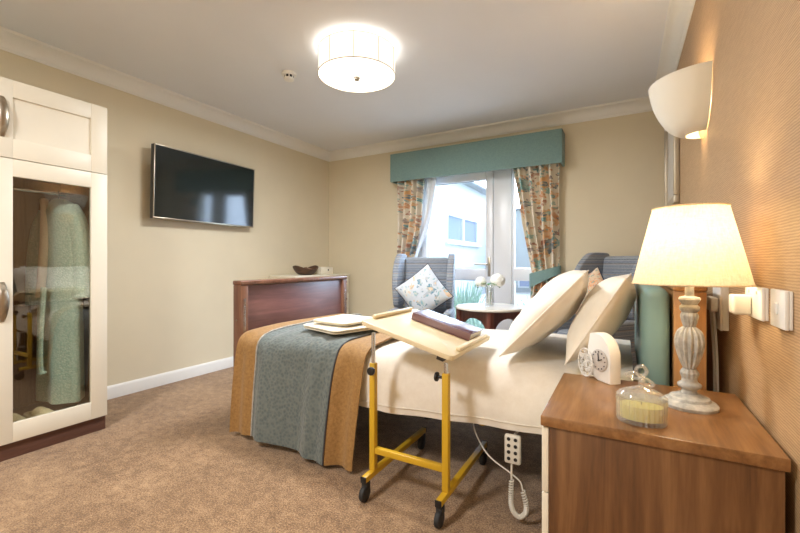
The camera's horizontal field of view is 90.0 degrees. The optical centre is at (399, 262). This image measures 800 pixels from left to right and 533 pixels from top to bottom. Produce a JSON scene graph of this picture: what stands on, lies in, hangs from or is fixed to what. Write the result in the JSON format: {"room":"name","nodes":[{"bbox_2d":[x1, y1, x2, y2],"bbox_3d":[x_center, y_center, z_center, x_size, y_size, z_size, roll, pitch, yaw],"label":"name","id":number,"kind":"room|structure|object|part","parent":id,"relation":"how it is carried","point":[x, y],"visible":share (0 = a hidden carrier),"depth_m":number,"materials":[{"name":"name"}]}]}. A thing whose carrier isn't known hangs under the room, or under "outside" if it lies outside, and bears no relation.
{"room":"care facility","nodes":[
{"label":"care facility","id":0,"kind":"room"},
{"bbox_2d":[0,49,328,385],"bbox_3d":[-2.342,-0.200,2.796,0.200,2.400,5.990,0,0,29],"label":"wall","id":1,"kind":"structure","parent":0,"point":[170,285],"depth_m":3.42,"materials":[{"name":"beige paint"}]},
{"bbox_2d":[22,356,232,406],"bbox_3d":[-2.260,0.953,2.721,0.018,0.095,5.540,0,0,29],"label":"baseboard","id":2,"kind":"structure","parent":1,"relation":"attached to","point":[129,387],"depth_m":3.29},
{"bbox_2d":[0,26,329,161],"bbox_3d":[-2.225,-1.350,2.701,0.098,0.100,5.540,0,0,29],"label":"trim","id":3,"kind":"structure","parent":1,"relation":"attached to","point":[11,41],"depth_m":3.07,"materials":[{"name":"white paint"}]},
{"bbox_2d":[150,143,254,227],"bbox_3d":[-1.728,-0.641,3.567,0.128,0.581,0.994,0,0,27],"label":"television","id":4,"kind":"object","parent":1,"relation":"attached to","point":[185,186],"visible":1,"depth_m":3.45,"materials":[{"name":"plastic"}]},
{"bbox_2d":[0,367,638,532],"bbox_3d":[-0.676,1.030,1.863,4.020,0.060,5.990,0,0,29],"label":"floor","id":5,"kind":"structure","parent":0,"point":[166,458],"depth_m":1.85,"materials":[{"name":"brown carpet"}]},
{"bbox_2d":[0,76,106,461],"bbox_3d":[-2.247,0.033,2.095,0.610,1.934,1.024,0,0,29],"label":"wardrobe","id":6,"kind":"object","parent":5,"relation":"on","point":[51,143],"visible":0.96,"depth_m":2.28,"materials":[{"name":"beige paint"}]},
{"bbox_3d":[-1.976,-0.735,1.991,0.036,0.200,0.040,0,0,29],"label":"handle","id":7,"kind":"part","parent":6,"relation":"part of","materials":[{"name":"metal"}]},
{"bbox_3d":[-1.976,0.195,1.991,0.036,0.200,0.040,0,0,29],"label":"handle","id":8,"kind":"part","parent":6,"relation":"part of","materials":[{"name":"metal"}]},
{"bbox_2d":[13,413,25,421],"bbox_3d":[-2.095,0.856,2.164,0.250,0.078,0.102,0,0,21],"label":"slipper","id":9,"kind":"object","parent":6,"relation":"in","point":[16,417],"visible":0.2,"depth_m":2.15,"materials":[{"name":"beige fabric"}]},
{"bbox_2d":[23,406,53,417],"bbox_3d":[-2.036,0.856,2.269,0.250,0.078,0.102,0,0,15],"label":"slipper","id":10,"kind":"object","parent":6,"relation":"in","point":[40,410],"visible":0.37,"depth_m":2.25,"materials":[{"name":"beige fabric"}]},
{"bbox_3d":[-2.139,-0.420,2.320,0.022,0.022,0.477,0,0,29],"label":"hanging rail","id":11,"kind":"part","parent":6,"relation":"part of","materials":[{"name":"silver metal"}]},
{"bbox_3d":[-1.897,-0.733,2.192,0.022,0.398,0.509,0,0,29],"label":"door","id":12,"kind":"part","parent":6,"relation":"part of","materials":[{"name":"beige paint"}]},
{"bbox_2d":[269,274,349,313],"bbox_3d":[-0.991,0.566,4.543,0.402,0.868,0.920,0,0,29],"label":"dresser","id":13,"kind":"object","parent":5,"relation":"on","point":[296,275],"visible":0.06,"depth_m":4.39,"materials":[{"name":"beige paint"}]},
{"bbox_2d":[293,265,317,274],"bbox_3d":[-1.046,0.079,4.436,0.230,0.104,0.329,0,0,29],"label":"wooden bowl","id":14,"kind":"object","parent":13,"relation":"on","point":[299,270],"visible":0.98,"depth_m":4.34,"materials":[{"name":"brown wood"}]},
{"bbox_3d":[-1.000,0.143,4.548,0.380,0.022,0.920,0,0,29],"label":"panel","id":15,"kind":"part","parent":13,"relation":"part of","materials":[{"name":"beige paint"}]},
{"bbox_2d":[314,267,332,273],"bbox_3d":[-0.898,0.089,4.698,0.122,0.084,0.210,0,0,29],"label":"tissue box","id":16,"kind":"object","parent":13,"relation":"on","point":[321,270],"visible":0.91,"depth_m":4.62,"materials":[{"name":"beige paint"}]},
{"bbox_3d":[-0.852,0.256,4.465,0.020,0.198,0.908,0,0,29],"label":"drawer","id":17,"kind":"part","parent":13,"relation":"part of","materials":[{"name":"beige paint"}]},
{"bbox_3d":[-0.852,0.459,4.465,0.020,0.198,0.908,0,0,29],"label":"drawer","id":18,"kind":"part","parent":13,"relation":"part of","materials":[{"name":"beige paint"}]},
{"bbox_2d":[387,253,454,318],"bbox_3d":[0.216,0.454,3.758,0.574,1.092,0.661,0,0,12],"label":"armchair","id":19,"kind":"object","parent":5,"relation":"on","point":[404,268],"visible":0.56,"depth_m":3.89,"materials":[{"name":"fabric"}]},
{"bbox_3d":[-0.040,0.609,3.756,0.065,0.383,0.540,0,0,12],"label":"arm","id":20,"kind":"part","parent":19,"relation":"part of","materials":[{"name":"wood"}]},
{"bbox_2d":[394,263,453,310],"bbox_3d":[0.211,0.264,3.590,0.542,0.530,0.162,0,0,12],"label":"cushion","id":21,"kind":"object","parent":19,"relation":"on","point":[423,290],"visible":0.8,"depth_m":3.54,"materials":[{"name":"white fabric"}]},
{"bbox_3d":[0.265,0.303,3.983,0.442,0.722,0.200,0,0,12],"label":"backrest","id":22,"kind":"part","parent":19,"relation":"part of","materials":[{"name":"fabric"}]},
{"bbox_3d":[0.449,0.609,3.650,0.065,0.383,0.540,0,0,12],"label":"arm","id":23,"kind":"part","parent":19,"relation":"part of","materials":[{"name":"fabric"}]},
{"bbox_2d":[359,307,489,528],"bbox_3d":[0.149,0.613,1.825,0.419,0.774,0.610,0,0,29],"label":"table","id":24,"kind":"object","parent":5,"relation":"on","point":[398,324],"visible":1,"depth_m":1.68,"materials":[{"name":"yellow metal"}]},
{"bbox_3d":[-0.119,0.460,1.707,0.036,0.036,0.032,0,0,29],"label":"knob","id":25,"kind":"part","parent":24,"relation":"part of","materials":[{"name":"black plastic"}]},
{"bbox_3d":[-0.116,0.376,1.738,0.017,0.148,0.017,0,0,29],"label":"sliding rod","id":26,"kind":"part","parent":24,"relation":"part of","materials":[{"name":"silver metal"}]},
{"bbox_2d":[362,307,489,361],"bbox_3d":[0.133,0.304,1.796,0.419,0.157,0.492,0,0,29],"label":"tray","id":27,"kind":"object","parent":24,"relation":"on","point":[398,324],"depth_m":1.68,"materials":[{"name":"beige laminate"}]},
{"bbox_3d":[0.155,0.452,1.586,0.032,0.038,0.038,0,0,29],"label":"knob","id":28,"kind":"part","parent":24,"relation":"part of","materials":[{"name":"black plastic"}]},
{"bbox_3d":[0.181,0.422,1.572,0.017,0.056,0.017,0,0,29],"label":"sliding rod","id":29,"kind":"part","parent":24,"relation":"part of","materials":[{"name":"silver metal"}]},
{"bbox_2d":[411,309,482,340],"bbox_3d":[0.220,0.285,1.868,0.301,0.109,0.168,0,0,29],"label":"book","id":30,"kind":"object","parent":24,"relation":"on","point":[463,330],"visible":0.93,"depth_m":1.83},
{"bbox_2d":[233,276,707,425],"bbox_3d":[0.246,0.535,2.288,2.282,0.930,1.041,0,0,29],"label":"bed","id":31,"kind":"object","parent":5,"relation":"on","point":[258,303],"visible":0.23,"depth_m":2.36,"materials":[{"name":"brown wood"}]},
{"bbox_3d":[-0.955,0.506,2.400,0.068,0.748,0.055,0,0,29],"label":"post","id":32,"kind":"part","parent":31,"relation":"part of","materials":[{"name":"brown wood"}]},
{"bbox_3d":[-0.716,0.118,2.827,0.076,0.027,1.040,0,0,29],"label":"rail","id":33,"kind":"part","parent":31,"relation":"part of","materials":[{"name":"brown wood"}]},
{"bbox_3d":[-0.715,0.417,2.827,0.040,0.565,0.924,0,0,29],"label":"footboard","id":34,"kind":"part","parent":31,"relation":"part of","materials":[{"name":"brown wood"}]},
{"bbox_3d":[-0.477,0.506,3.254,0.068,0.748,0.055,0,0,29],"label":"post","id":35,"kind":"part","parent":31,"relation":"part of","materials":[{"name":"brown wood"}]},
{"bbox_2d":[473,423,528,519],"bbox_3d":[0.413,0.819,1.679,0.297,0.310,0.259,0,0,29],"label":"handset","id":36,"kind":"object","parent":31,"relation":"hanging from","point":[512,441],"visible":0.98,"depth_m":1.53,"materials":[{"name":"grey plastic"}]},
{"bbox_3d":[0.452,0.903,1.525,0.080,0.142,0.028,0,0,29],"label":"coiled cord","id":37,"kind":"part","parent":36,"relation":"part of","materials":[{"name":"grey plastic"}]},
{"bbox_2d":[635,284,669,385],"bbox_3d":[1.120,0.292,1.805,0.086,0.415,0.984,0,0,29],"label":"cushion","id":38,"kind":"object","parent":31,"relation":"on","point":[652,302],"depth_m":1.38,"materials":[{"name":"teal fabric"}]},
{"bbox_3d":[1.198,0.400,1.767,0.035,0.600,0.904,0,0,29],"label":"headboard","id":39,"kind":"part","parent":31,"relation":"part of","materials":[{"name":"green fabric"}]},
{"bbox_3d":[1.205,0.083,1.763,0.096,0.025,1.020,0,0,29],"label":"rail","id":40,"kind":"part","parent":31,"relation":"part of","materials":[{"name":"brown wood"}]},
{"bbox_3d":[0.971,0.487,1.345,0.090,0.785,0.055,0,0,29],"label":"post","id":41,"kind":"part","parent":31,"relation":"part of","materials":[{"name":"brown wood"}]},
{"bbox_2d":[456,303,523,328],"bbox_3d":[0.752,0.680,3.338,0.570,0.640,0.570,0,0,29],"label":"side table","id":42,"kind":"object","parent":5,"relation":"on","point":[491,315],"visible":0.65,"depth_m":3.18,"materials":[{"name":"laminate"}]},
{"bbox_3d":[0.506,0.691,3.392,0.044,0.618,0.044,0,0,-33],"label":"leg","id":43,"kind":"part","parent":42,"relation":"part of","materials":[{"name":"brown wood"}]},
{"bbox_3d":[0.699,0.691,3.092,0.044,0.618,0.044,0,0,-33],"label":"leg","id":44,"kind":"part","parent":42,"relation":"part of","materials":[{"name":"brown wood"}]},
{"bbox_3d":[0.743,0.277,3.332,0.084,0.166,0.084,0,0,29],"label":"vase","id":45,"kind":"object","parent":42,"relation":"on","visible":0},
{"bbox_2d":[475,277,488,304],"bbox_3d":[0.680,0.231,3.343,0.111,0.234,0.108,0,0,29],"label":"flower","id":46,"kind":"object","parent":45,"relation":"in","point":[480,281],"visible":1,"depth_m":3.32,"materials":[{"name":"white plant"}]},
{"bbox_2d":[487,273,504,301],"bbox_3d":[0.796,0.215,3.296,0.141,0.265,0.123,0,0,29],"label":"flower","id":47,"kind":"object","parent":45,"relation":"in","point":[497,279],"visible":1,"depth_m":3.25,"materials":[{"name":"white plant"}]},
{"bbox_2d":[513,163,560,298],"bbox_3d":[1.292,0.012,3.794,0.442,1.936,0.133,0,0,29],"label":"curtain","id":48,"kind":"object","parent":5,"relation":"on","point":[537,186],"visible":0.6,"depth_m":3.77,"materials":[{"name":"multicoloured fabric"}]},
{"bbox_2d":[553,252,638,371],"bbox_3d":[1.635,0.454,3.176,0.661,1.092,0.574,0,0,-25],"label":"armchair","id":49,"kind":"object","parent":5,"relation":"on","point":[610,266],"visible":0.14,"depth_m":3.29,"materials":[{"name":"fabric"}]},
{"bbox_2d":[557,329,568,334],"bbox_3d":[1.540,0.600,3.132,0.451,0.130,0.426,0,0,-25],"label":"seat cushion","id":50,"kind":"object","parent":49,"relation":"on","point":[559,331],"depth_m":3.18,"materials":[{"name":"fabric"}]},
{"bbox_3d":[1.480,0.609,3.380,0.540,0.383,0.065,0,0,-25],"label":"arm","id":51,"kind":"part","parent":49,"relation":"part of","materials":[{"name":"fabric"}]},
{"bbox_2d":[575,266,603,313],"bbox_3d":[1.487,0.274,3.130,0.161,0.502,0.514,0,0,-25],"label":"cushion","id":52,"kind":"object","parent":49,"relation":"on","point":[595,277],"visible":0.2,"depth_m":3.08,"materials":[{"name":"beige fabric"}]},
{"bbox_3d":[1.845,0.303,3.273,0.200,0.722,0.442,0,0,-25],"label":"backrest","id":53,"kind":"part","parent":49,"relation":"part of","materials":[{"name":"fabric"}]},
{"bbox_3d":[1.689,0.609,2.926,0.540,0.383,0.065,0,0,-25],"label":"arm","id":54,"kind":"part","parent":49,"relation":"part of","materials":[{"name":"fabric"}]},
{"bbox_2d":[541,373,790,532],"bbox_3d":[0.685,0.700,1.144,0.517,0.600,0.469,0,0,29],"label":"nightstand","id":55,"kind":"object","parent":5,"relation":"on","point":[604,471],"visible":1,"depth_m":0.96,"materials":[{"name":"brown wood"}]},
{"bbox_3d":[0.494,0.693,1.254,0.017,0.171,0.457,0,0,29],"label":"drawer","id":56,"kind":"part","parent":55,"relation":"part of","materials":[{"name":"beige paint"}]},
{"bbox_3d":[0.494,0.517,1.254,0.017,0.171,0.457,0,0,29],"label":"drawer","id":57,"kind":"part","parent":55,"relation":"part of","materials":[{"name":"beige paint"}]},
{"bbox_2d":[578,332,620,384],"bbox_3d":[0.686,0.320,1.384,0.057,0.160,0.145,0,0,-15],"label":"alarm clock","id":58,"kind":"object","parent":55,"relation":"on","point":[603,359],"visible":1,"depth_m":1.34,"materials":[{"name":"white plastic"}]},
{"bbox_2d":[620,400,663,423],"bbox_3d":[0.606,0.327,1.004,0.114,0.145,0.080,0,0,29],"label":"candle","id":59,"kind":"object","parent":55,"relation":"on","point":[635,410],"visible":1,"depth_m":0.98,"materials":[{"name":"yellow wax"}]},
{"bbox_3d":[0.697,0.414,1.137,0.489,0.028,0.469,0,0,29],"label":"panel","id":60,"kind":"part","parent":55,"relation":"part of","materials":[{"name":"brown wood"}]},
{"bbox_2d":[631,203,756,414],"bbox_3d":[0.811,0.122,1.121,0.282,0.556,0.282,0,0,-23],"label":"table lamp","id":61,"kind":"object","parent":55,"relation":"on","point":[689,246],"visible":1,"depth_m":1.05,"materials":[{"name":"cream fabric"},{"name":"grey wood"},{"name":"satin metal"}]},
{"bbox_3d":[0.811,0.343,1.121,0.057,0.042,0.057,0,0,29],"label":"stem","id":62,"kind":"part","parent":61,"relation":"part of","materials":[{"name":"grey wood"}]},
{"bbox_3d":[0.811,-0.154,1.121,0.182,0.004,0.182,0,0,29],"label":"rim trim","id":63,"kind":"part","parent":61,"relation":"part of","materials":[{"name":"white fabric"}]},
{"bbox_3d":[0.811,-0.048,1.121,0.277,0.212,0.277,0,0,29],"label":"lamp shade","id":64,"kind":"part","parent":61,"relation":"part of","materials":[{"name":"white fabric"}]},
{"bbox_3d":[0.811,0.058,1.121,0.282,0.004,0.282,0,0,29],"label":"rim trim","id":65,"kind":"part","parent":61,"relation":"part of","materials":[{"name":"beige fabric"}]},
{"bbox_2d":[0,0,669,150],"bbox_3d":[-0.676,-1.440,1.863,4.020,0.080,5.990,0,0,29],"label":"ceiling","id":66,"kind":"structure","parent":0,"point":[459,64],"depth_m":2.63,"materials":[{"name":"white paint"}]},
{"bbox_2d":[282,70,296,81],"bbox_3d":[-0.818,-1.371,2.950,0.108,0.058,0.108,0,0,29],"label":"smoke detector","id":67,"kind":"object","parent":66,"relation":"attached to","point":[289,75],"visible":1,"depth_m":2.92,"materials":[{"name":"white plastic"}]},
{"bbox_2d":[317,30,395,92],"bbox_3d":[-0.282,-1.298,2.620,0.508,0.204,0.508,0,0,29],"label":"ceiling lamp","id":68,"kind":"object","parent":66,"relation":"attached to","point":[353,61],"visible":1,"depth_m":2.47,"materials":[{"name":"white fabric"}]},
{"bbox_2d":[319,57,393,91],"bbox_3d":[-0.282,-1.222,2.620,0.488,0.017,0.488,0,0,29],"label":"diffuser","id":69,"kind":"object","parent":68,"relation":"attached to","point":[347,74],"depth_m":2.57,"materials":[{"name":"white"}]},
{"bbox_2d":[329,111,663,315],"bbox_3d":[0.726,-0.200,4.367,3.620,2.400,0.250,0,0,29],"label":"wall","id":70,"kind":"structure","parent":0,"point":[611,180],"depth_m":3.73,"materials":[{"name":"beige paint"}]},
{"bbox_2d":[422,171,493,302],"bbox_3d":[0.609,-0.025,4.355,0.819,1.960,0.124,0,0,29],"label":"door","id":71,"kind":"structure","parent":70,"relation":"in","point":[488,176],"depth_m":4.20,"materials":[{"name":"white plastic"}]},
{"bbox_3d":[0.858,0.040,4.175,0.158,0.200,0.053,0,0,29],"label":"handle","id":72,"kind":"part","parent":71,"relation":"part of","materials":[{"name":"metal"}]},
{"bbox_2d":[418,169,511,329],"bbox_3d":[0.846,-0.050,4.232,1.460,2.100,0.129,0,0,29],"label":"trim","id":73,"kind":"structure","parent":70,"relation":"attached to","point":[502,179],"depth_m":4.10,"materials":[{"name":"white plastic"}]},
{"bbox_2d":[390,128,564,183],"bbox_3d":[0.719,-1.060,4.119,1.800,0.310,0.186,0,0,29],"label":"pelmet","id":74,"kind":"object","parent":70,"relation":"attached to","point":[542,147],"visible":0.97,"depth_m":3.96,"materials":[{"name":"teal fabric"}]},
{"bbox_2d":[397,177,436,307],"bbox_3d":[0.165,0.012,4.430,0.514,1.935,0.128,0,0,29],"label":"curtain","id":75,"kind":"object","parent":74,"relation":"hanging from","point":[410,193],"visible":0.49,"depth_m":4.43,"materials":[{"name":"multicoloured fabric"}]},
{"bbox_2d":[397,178,424,307],"bbox_3d":[0.119,0.012,4.452,0.371,1.935,0.120,0,0,29],"label":"drape","id":76,"kind":"object","parent":75,"relation":"hanging from","point":[410,193],"depth_m":4.44,"materials":[{"name":"multicoloured fabric"}]},
{"bbox_2d":[329,96,652,161],"bbox_3d":[0.641,-1.350,4.215,3.620,0.100,0.098,0,0,29],"label":"trim","id":77,"kind":"structure","parent":70,"relation":"attached to","point":[641,104],"depth_m":3.99,"materials":[{"name":"white paint"}]},
{"bbox_2d":[512,168,530,321],"bbox_3d":[1.299,-0.025,4.006,0.339,1.960,0.060,0,0,29],"label":"window","id":78,"kind":"structure","parent":70,"relation":"in","point":[518,274],"depth_m":4.07,"materials":[{"name":"white plastic"}]},
{"bbox_2d":[633,372,638,378],"bbox_3d":[0.661,0.953,4.250,3.620,0.095,0.018,0,0,29],"label":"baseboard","id":79,"kind":"structure","parent":70,"relation":"attached to","point":[635,374],"depth_m":3.47,"materials":[{"name":"white"}]},
{"bbox_2d":[677,0,799,532],"bbox_3d":[0.991,-0.200,0.930,0.200,2.400,5.990,0,0,29],"label":"wall","id":80,"kind":"structure","parent":0,"point":[747,156],"depth_m":1.06,"materials":[{"name":"beige paint"}]},
{"bbox_2d":[664,129,679,205],"bbox_3d":[1.926,-0.728,2.841,0.034,0.685,0.680,0,0,29],"label":"picture frame","id":81,"kind":"object","parent":80,"relation":"attached to","point":[671,143],"visible":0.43,"depth_m":2.86,"materials":[{"name":"silver metal"}]},
{"bbox_2d":[668,133,672,201],"bbox_3d":[1.932,-0.728,2.838,0.006,0.585,0.580,0,0,29],"label":"print","id":82,"kind":"object","parent":81,"relation":"attached to","point":[670,137],"depth_m":2.92,"materials":[{"name":"paper"}]},
{"bbox_2d":[655,0,695,81],"bbox_3d":[0.848,-1.350,0.981,0.098,0.100,5.540,0,0,29],"label":"trim","id":83,"kind":"structure","parent":80,"relation":"attached to","point":[679,13],"depth_m":2.38,"materials":[{"name":"white paint"}]},
{"bbox_2d":[648,60,712,138],"bbox_3d":[1.253,-0.688,1.820,0.210,0.235,0.416,0,0,29],"label":"wall sconce","id":84,"kind":"object","parent":80,"relation":"attached to","point":[680,100],"visible":1,"depth_m":1.69,"materials":[{"name":"white paint"}]},
{"bbox_2d":[707,296,715,391],"bbox_3d":[1.128,0.535,1.449,0.028,0.830,0.044,0,0,29],"label":"plug","id":85,"kind":"object","parent":80,"relation":"attached to","point":[710,312],"visible":0.48,"depth_m":1.45,"materials":[{"name":"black plastic"}]},
{"bbox_3d":[1.132,0.559,1.447,0.020,0.782,0.011,0,0,7],"label":"cord","id":86,"kind":"part","parent":85,"relation":"part of","materials":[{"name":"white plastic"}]},
{"bbox_2d":[709,297,718,391],"bbox_3d":[1.099,0.535,1.398,0.028,0.830,0.044,0,0,29],"label":"plug","id":87,"kind":"object","parent":80,"relation":"attached to","point":[713,301],"visible":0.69,"depth_m":1.39,"materials":[{"name":"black plastic"}]},
{"bbox_3d":[1.103,0.559,1.397,0.020,0.782,0.011,0,0,7],"label":"cord","id":88,"kind":"part","parent":87,"relation":"part of","materials":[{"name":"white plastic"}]},
{"bbox_2d":[713,287,728,330],"bbox_3d":[1.131,0.150,1.412,0.024,0.162,0.132,0,0,29],"label":"socket","id":89,"kind":"object","parent":80,"relation":"attached to","point":[722,293],"visible":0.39,"depth_m":1.36,"materials":[{"name":"white plastic"}]},
{"bbox_2d":[745,286,768,320],"bbox_3d":[0.932,0.102,1.048,0.018,0.083,0.152,0,0,29],"label":"wall socket","id":90,"kind":"object","parent":80,"relation":"attached to","point":[759,295],"visible":0.82,"depth_m":1.00,"materials":[{"name":"white plastic"}]},
{"bbox_2d":[729,294,751,314],"bbox_3d":[0.924,0.112,1.087,0.040,0.052,0.056,0,0,29],"label":"plug adaptor","id":91,"kind":"object","parent":90,"relation":"attached to","point":[740,304],"visible":1,"depth_m":1.06,"materials":[{"name":"white plastic"}]},
{"bbox_2d":[770,289,792,330],"bbox_3d":[0.838,0.101,0.882,0.018,0.084,0.096,0,0,29],"label":"switch plate","id":92,"kind":"object","parent":80,"relation":"attached to","point":[781,301],"visible":1,"depth_m":0.86,"materials":[{"name":"white plastic"}]},
{"label":"outside","id":93,"kind":"structure","parent":0,"visible":0},
{"bbox_2d":[456,292,529,324],"bbox_3d":[6.635,1.110,15.941,24.000,0.100,25.700,0,0,29],"label":"paving","id":94,"kind":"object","parent":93,"point":[519,295],"depth_m":12.29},
{"bbox_2d":[429,182,485,295],"bbox_3d":[-0.678,-0.704,11.612,4.670,3.528,9.800,0,0,29],"label":"building wing","id":95,"kind":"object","parent":94,"relation":"on","point":[457,225],"visible":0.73,"depth_m":11.85,"materials":[{"name":"white paint"}]},
{"bbox_3d":[1.555,-0.990,11.496,0.020,0.660,1.180,0,0,29],"label":"pane","id":96,"kind":"part","parent":95,"relation":"part of","materials":[{"name":"blue glass"}]},
{"bbox_3d":[2.195,-0.990,12.639,0.020,0.660,1.200,0,0,29],"label":"pane","id":97,"kind":"part","parent":95,"relation":"part of","materials":[{"name":"blue glass"}]},
{"bbox_2d":[453,281,485,321],"bbox_3d":[0.980,0.675,6.341,0.826,0.782,0.867,0,0,29],"label":"grass plant","id":98,"kind":"object","parent":94,"relation":"on","point":[461,298],"visible":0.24,"depth_m":6.16,"materials":[{"name":"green plant"}]},
{"bbox_2d":[457,301,484,328],"bbox_3d":[1.146,0.813,5.652,0.667,0.506,0.596,0,0,6],"label":"grass plant","id":99,"kind":"object","parent":94,"relation":"on","point":[472,321],"visible":0.09,"depth_m":5.52,"materials":[{"name":"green plant"}]},
{"bbox_2d":[516,208,530,292],"bbox_3d":[8.864,-0.460,13.833,10.250,3.040,3.400,0,0,29],"label":"building","id":100,"kind":"structure","parent":94,"relation":"on","point":[522,258],"depth_m":14.50,"materials":[{"name":"white paint"}]},
{"bbox_3d":[4.538,0.525,14.347,0.480,0.630,0.010,0,0,29],"label":"pane","id":101,"kind":"part","parent":100,"relation":"part of","materials":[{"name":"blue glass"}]},
{"bbox_3d":[-2.085,-0.379,2.437,0.245,0.119,0.012,0,0,29],"label":"clothes hanger","id":102,"kind":"object","parent":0,"visible":0},
{"bbox_2d":[25,198,89,404],"bbox_3d":[-2.089,0.212,2.419,0.530,1.196,0.246,0,0,29],"label":"hanging clothes","id":103,"kind":"object","parent":102,"relation":"hanging from","point":[57,279],"visible":1,"depth_m":2.32,"materials":[{"name":"green fabric"}]},
{"bbox_3d":[0.196,0.556,2.314,1.980,0.183,0.940,0,0,29],"label":"mattress","id":104,"kind":"object","parent":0,"visible":0},
{"bbox_2d":[359,329,632,433],"bbox_3d":[0.189,0.545,2.308,1.986,0.300,1.085,0,0,29],"label":"sheet","id":105,"kind":"object","parent":104,"relation":"on","point":[512,391],"visible":0.27,"depth_m":1.72,"materials":[{"name":"beige fabric"}]},
{"bbox_2d":[229,313,391,470],"bbox_3d":[-0.305,0.675,2.565,0.900,0.601,1.201,0,0,29],"label":"throw","id":106,"kind":"object","parent":105,"relation":"on","point":[294,386],"visible":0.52,"depth_m":2.08,"materials":[{"name":"multicoloured fabric"}]},
{"bbox_2d":[303,322,372,334],"bbox_3d":[-0.314,0.364,2.346,0.410,0.032,0.362,0,0,-44],"label":"towel","id":107,"kind":"object","parent":106,"relation":"on","point":[325,328],"visible":0.45,"depth_m":2.19,"materials":[{"name":"white fabric"}]},
{"bbox_2d":[313,314,371,325],"bbox_3d":[-0.318,0.331,2.349,0.292,0.023,0.310,0,0,37],"label":"towel","id":108,"kind":"object","parent":107,"relation":"on","point":[343,319],"visible":0.85,"depth_m":2.29,"materials":[{"name":"white fabric"}]},
{"bbox_2d":[499,270,588,356],"bbox_3d":[0.709,0.212,1.894,0.332,0.355,0.726,0,0,26],"label":"pillow","id":109,"kind":"object","parent":105,"relation":"on","point":[559,299],"visible":1,"depth_m":1.62,"materials":[{"name":"white fabric"}]},
{"bbox_2d":[564,273,635,364],"bbox_3d":[0.900,0.218,1.771,0.251,0.334,0.750,0,0,29],"label":"pillow","id":110,"kind":"object","parent":105,"relation":"on","point":[606,307],"visible":0.95,"depth_m":1.50,"materials":[{"name":"white fabric"}]}
]}

